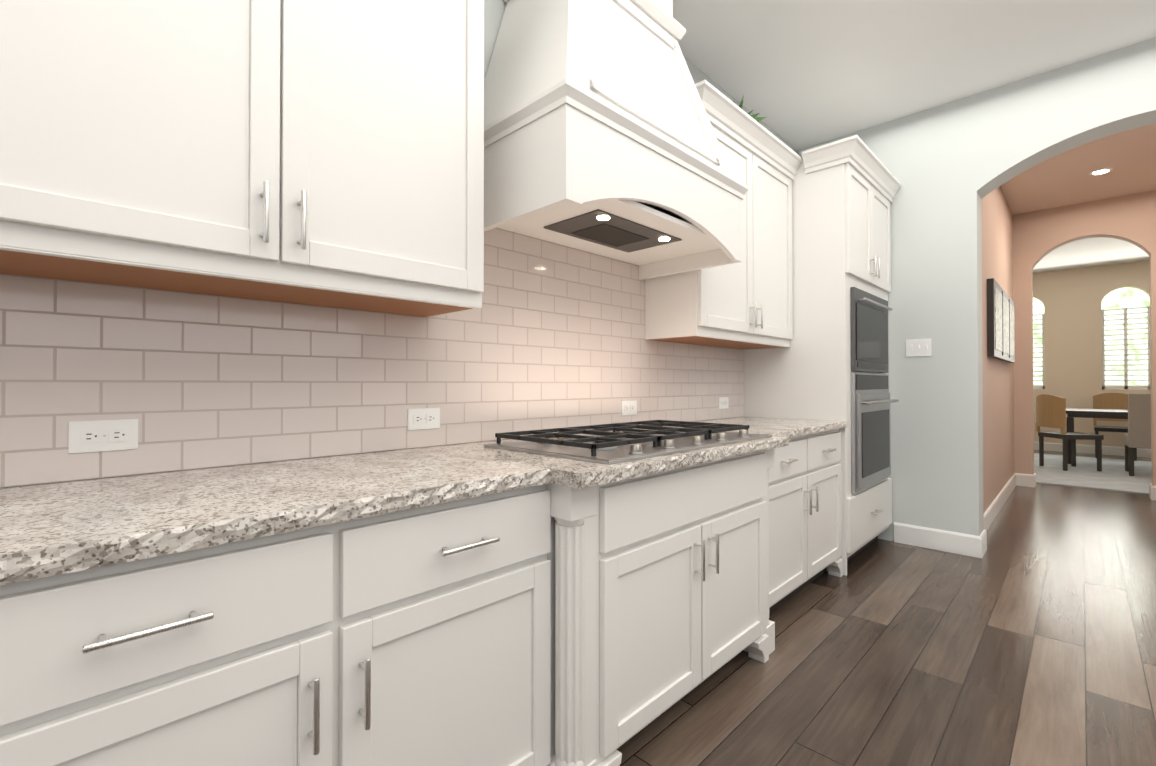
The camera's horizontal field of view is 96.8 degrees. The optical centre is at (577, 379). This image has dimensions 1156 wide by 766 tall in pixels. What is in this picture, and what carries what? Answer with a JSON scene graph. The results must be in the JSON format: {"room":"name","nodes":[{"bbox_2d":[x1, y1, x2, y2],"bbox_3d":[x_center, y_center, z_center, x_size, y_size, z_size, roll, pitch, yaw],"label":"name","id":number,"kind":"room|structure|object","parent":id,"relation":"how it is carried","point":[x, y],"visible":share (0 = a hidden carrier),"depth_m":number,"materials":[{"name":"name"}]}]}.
{"room":"kitchen","nodes":[
{"label":"kitchen","id":0,"kind":"room"},
{"bbox_2d":[2,0,797,487],"bbox_3d":[-1.119,-0.378,1.322,0.148,3.050,8.620,0,-1,44],"label":"wall","id":1,"kind":"structure","parent":0,"point":[494,10],"depth_m":2.03,"materials":[{"name":"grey paint"}]},
{"bbox_2d":[0,0,483,317],"bbox_3d":[-0.833,-0.810,1.260,0.332,1.166,1.233,0,-1,44],"label":"upper cabinet","id":2,"kind":"object","parent":1,"relation":"attached to","point":[326,153],"visible":1,"depth_m":1.13,"materials":[{"name":"white paint"}]},
{"bbox_2d":[0,228,743,487],"bbox_3d":[-1.476,-0.215,0.843,0.008,0.884,7.439,0,-1,44],"label":"tile backsplash","id":3,"kind":"structure","parent":1,"relation":"attached to","point":[549,335],"depth_m":1.56,"materials":[{"name":"white tile"}]},
{"bbox_2d":[68,419,137,452],"bbox_3d":[-1.109,0.131,1.202,0.008,0.072,0.120,0,-1,44],"label":"electrical outlet","id":4,"kind":"object","parent":3,"relation":"attached to","point":[98,435],"visible":1,"depth_m":1.20,"materials":[{"name":"white plastic"}]},
{"bbox_2d":[408,408,439,429],"bbox_3d":[-0.535,0.137,1.788,0.008,0.072,0.120,0,-1,44],"label":"electrical outlet","id":5,"kind":"object","parent":3,"relation":"attached to","point":[424,418],"visible":1,"depth_m":1.78,"materials":[{"name":"white plastic"}]},
{"bbox_2d":[621,401,636,415],"bbox_3d":[0.260,0.144,2.598,0.008,0.072,0.120,0,-1,44],"label":"electrical outlet","id":6,"kind":"object","parent":3,"relation":"attached to","point":[628,407],"visible":1,"depth_m":2.59,"materials":[{"name":"white plastic"}]},
{"bbox_2d":[719,397,728,408],"bbox_3d":[0.933,0.150,3.283,0.008,0.072,0.120,0,-1,44],"label":"electrical outlet","id":7,"kind":"object","parent":3,"relation":"attached to","point":[723,402],"visible":1,"depth_m":3.28,"materials":[{"name":"white plastic"}]},
{"bbox_2d":[484,0,748,279],"bbox_3d":[0.156,-1.210,2.092,0.584,1.368,1.139,0,-1,44],"label":"range hood","id":8,"kind":"object","parent":1,"relation":"attached to","point":[600,138],"visible":0.94,"depth_m":1.83,"materials":[{"name":"white paint"}]},
{"bbox_2d":[645,80,802,349],"bbox_3d":[0.861,-0.798,2.938,0.400,1.180,1.181,0,-1,44],"label":"upper cabinet","id":9,"kind":"object","parent":1,"relation":"attached to","point":[746,303],"visible":0.71,"depth_m":2.82,"materials":[{"name":"white paint"}]},
{"bbox_2d":[739,95,765,121],"bbox_3d":[0.934,-1.516,3.086,0.316,0.255,0.314,0,-1,44],"label":"potted plant","id":10,"kind":"object","parent":9,"relation":"on","point":[757,119],"visible":0.04,"depth_m":3.02,"materials":[{"name":"green plant"}]},
{"bbox_2d":[617,450,1155,765],"bbox_3d":[4.293,1.205,2.218,6.700,0.100,17.500,0,-1,44],"label":"floor","id":11,"kind":"structure","parent":0,"point":[1028,638],"depth_m":2.09,"materials":[{"name":"brown wood"}]},
{"bbox_2d":[0,485,559,765],"bbox_3d":[-0.706,0.709,1.175,0.630,0.876,1.178,0,-1,44],"label":"base cabinet","id":12,"kind":"object","parent":11,"relation":"on","point":[466,605],"depth_m":0.94,"materials":[{"name":"white paint"}]},
{"bbox_2d":[0,417,843,588],"bbox_3d":[-0.402,0.253,1.396,0.745,0.040,5.138,0,-1,44],"label":"countertop","id":13,"kind":"structure","parent":12,"relation":"on","point":[60,529],"depth_m":1.04,"materials":[{"name":"beige stone"}]},
{"bbox_2d":[483,420,771,464],"bbox_3d":[0.237,0.215,1.976,0.590,0.046,1.030,0,-1,44],"label":"gas cooktop","id":14,"kind":"object","parent":13,"relation":"in","point":[613,443],"visible":1,"depth_m":1.78,"materials":[{"name":"silver metal"}]},
{"bbox_2d":[560,453,763,765],"bbox_3d":[0.111,0.716,2.007,0.630,0.876,1.281,0,-1,44],"label":"base cabinet","id":15,"kind":"object","parent":11,"relation":"on","point":[662,574],"depth_m":1.55,"materials":[{"name":"white paint"}]},
{"bbox_2d":[760,425,847,644],"bbox_3d":[0.956,0.723,2.869,0.630,0.876,1.128,0,-1,44],"label":"base cabinet","id":16,"kind":"object","parent":11,"relation":"on","point":[803,522],"depth_m":2.60,"materials":[{"name":"white paint"}]},
{"bbox_2d":[744,135,900,575],"bbox_3d":[1.703,-0.118,3.557,0.742,2.570,1.023,0,-1,44],"label":"tall cabinet","id":17,"kind":"object","parent":11,"relation":"on","point":[830,363],"visible":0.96,"depth_m":3.20,"materials":[{"name":"white paint"}]},
{"bbox_2d":[851,287,897,492],"bbox_3d":[1.957,0.065,3.354,0.096,1.250,0.760,0,-1,44],"label":"wall oven","id":18,"kind":"object","parent":17,"relation":"in","point":[870,395],"depth_m":3.28,"materials":[{"name":"grey metal"}]},
{"bbox_2d":[1034,453,1151,493],"bbox_3d":[6.904,1.187,6.557,2.450,0.012,3.250,0,-1,44],"label":"dining rug","id":19,"kind":"object","parent":11,"relation":"on","point":[1113,475],"visible":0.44,"depth_m":6.38,"materials":[{"name":"beige carpet"}]},
{"bbox_2d":[1036,394,1103,471],"bbox_3d":[6.500,0.690,6.829,0.534,0.987,0.460,0,-1,6],"label":"dining chair","id":20,"kind":"object","parent":19,"relation":"on","point":[1050,411],"visible":1,"depth_m":6.74,"materials":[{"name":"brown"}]},
{"bbox_2d":[1066,408,1127,463],"bbox_3d":[7.577,0.809,7.125,1.280,0.752,1.000,0,-1,44],"label":"dining table","id":21,"kind":"object","parent":19,"relation":"on","point":[1071,413],"visible":0.6,"depth_m":7.14,"materials":[{"name":"grey wood"}]},
{"bbox_2d":[1093,393,1136,460],"bbox_3d":[8.184,0.698,7.830,0.460,0.987,0.534,0,-1,44],"label":"dining chair","id":22,"kind":"object","parent":19,"relation":"on","point":[1111,401],"visible":0.6,"depth_m":7.97,"materials":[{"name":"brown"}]},
{"bbox_2d":[1124,394,1150,475],"bbox_3d":[7.046,0.674,6.269,0.499,1.008,0.604,0,-1,44],"label":"dining chair","id":23,"kind":"object","parent":19,"relation":"on","point":[1138,435],"visible":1,"depth_m":6.19,"materials":[{"name":"fabric"}]},
{"bbox_2d":[673,0,1155,272],"bbox_3d":[4.293,-1.939,2.245,6.700,0.112,17.500,0,-1,44],"label":"ceiling","id":24,"kind":"structure","parent":0,"point":[799,74],"depth_m":3.05,"materials":[{"name":"paint"}]},
{"bbox_2d":[1089,168,1112,174],"bbox_3d":[4.681,-1.859,4.596,0.150,0.007,0.150,0,-1,44],"label":"recessed light","id":25,"kind":"object","parent":24,"relation":"in","point":[1101,171],"visible":1,"depth_m":4.58,"materials":[{"name":"white"}]},
{"bbox_2d":[798,38,1155,540],"bbox_3d":[4.197,-0.372,1.990,6.500,3.050,0.220,0,-1,44],"label":"wall","id":26,"kind":"structure","parent":0,"point":[950,165],"depth_m":3.47,"materials":[{"name":"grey paint"}]},
{"bbox_2d":[906,339,930,356],"bbox_3d":[2.388,-0.223,3.601,0.150,0.120,0.011,0,-1,44],"label":"switch plate","id":27,"kind":"object","parent":26,"relation":"attached to","point":[918,347],"visible":1,"depth_m":3.60,"materials":[{"name":"white plastic"}]},
{"bbox_2d":[894,522,986,558],"bbox_3d":[2.532,1.097,3.599,0.502,0.140,0.237,0,-1,44],"label":"baseboard","id":28,"kind":"structure","parent":26,"relation":"attached to","point":[950,542],"depth_m":3.49,"materials":[{"name":"white wood"}]},
{"bbox_2d":[981,186,1013,512],"bbox_3d":[3.764,-0.348,4.726,0.150,3.050,3.080,0,-1,44],"label":"wall","id":29,"kind":"structure","parent":0,"point":[998,375],"depth_m":4.63,"materials":[{"name":"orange paint"}]},
{"bbox_2d":[987,278,1014,362],"bbox_3d":[3.969,-0.497,4.792,0.052,0.630,1.800,0,-1,44],"label":"framed picture","id":30,"kind":"object","parent":29,"relation":"attached to","point":[1000,324],"visible":1,"depth_m":4.42,"materials":[{"name":"grey"}]},
{"bbox_2d":[984,473,1035,531],"bbox_3d":[3.934,1.107,4.653,0.176,0.140,3.228,0,-1,44],"label":"baseboard","id":31,"kind":"structure","parent":29,"relation":"attached to","point":[991,512],"depth_m":4.98,"materials":[{"name":"white wood"}]},
{"bbox_2d":[1012,190,1155,485],"bbox_3d":[5.876,-0.346,4.916,4.200,3.050,0.150,0,-1,44],"label":"wall","id":32,"kind":"structure","parent":0,"point":[1039,235],"depth_m":5.57,"materials":[{"name":"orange paint"}]},
{"bbox_2d":[1033,260,1150,446],"bbox_3d":[8.888,-0.319,7.985,4.200,3.050,0.150,0,-1,44],"label":"wall","id":33,"kind":"structure","parent":0,"point":[1071,300],"depth_m":8.47,"materials":[{"name":"paint"}]},
{"bbox_2d":[1033,298,1044,383],"bbox_3d":[7.912,-0.649,9.093,0.640,1.730,0.020,0,-1,44],"label":"window","id":34,"kind":"structure","parent":33,"relation":"in","point":[1038,306],"depth_m":8.97,"materials":[{"name":"white glass"}]},
{"bbox_2d":[1033,313,1044,388],"bbox_3d":[7.842,-0.485,9.020,0.540,1.300,0.040,0,-1,44],"label":"window shutter","id":35,"kind":"object","parent":34,"relation":"attached to","point":[1039,386],"visible":0.35,"depth_m":8.86,"materials":[{"name":"white wood"}]},
{"bbox_2d":[1034,442,1150,457],"bbox_3d":[8.829,1.135,7.911,3.840,0.140,0.018,0,-1,44],"label":"baseboard","id":36,"kind":"structure","parent":33,"relation":"attached to","point":[1108,450],"depth_m":8.34,"materials":[{"name":"white wood"}]},
{"bbox_2d":[1101,288,1149,384],"bbox_3d":[8.783,-0.657,8.238,0.640,1.730,0.020,0,-1,44],"label":"window","id":37,"kind":"structure","parent":33,"relation":"in","point":[1124,298],"depth_m":8.22,"materials":[{"name":"white glass"}]},
{"bbox_2d":[1101,306,1150,389],"bbox_3d":[8.713,-0.493,8.165,0.540,1.300,0.040,0,-1,44],"label":"window shutter","id":38,"kind":"object","parent":37,"relation":"attached to","point":[1126,360],"visible":0.9,"depth_m":8.15,"materials":[{"name":"white wood"}]},
{"bbox_3d":[5.027,-0.359,3.487,0.150,3.050,3.080,0,-1,44],"label":"wall","id":39,"kind":"structure","parent":0,"visible":0},
{"bbox_2d":[1149,483,1155,499],"bbox_3d":[4.814,1.099,3.790,0.596,0.140,3.228,0,-1,44],"label":"baseboard","id":40,"kind":"structure","parent":39,"relation":"attached to","point":[1152,492],"depth_m":5.02,"materials":[{"name":"white wood"}]}
]}

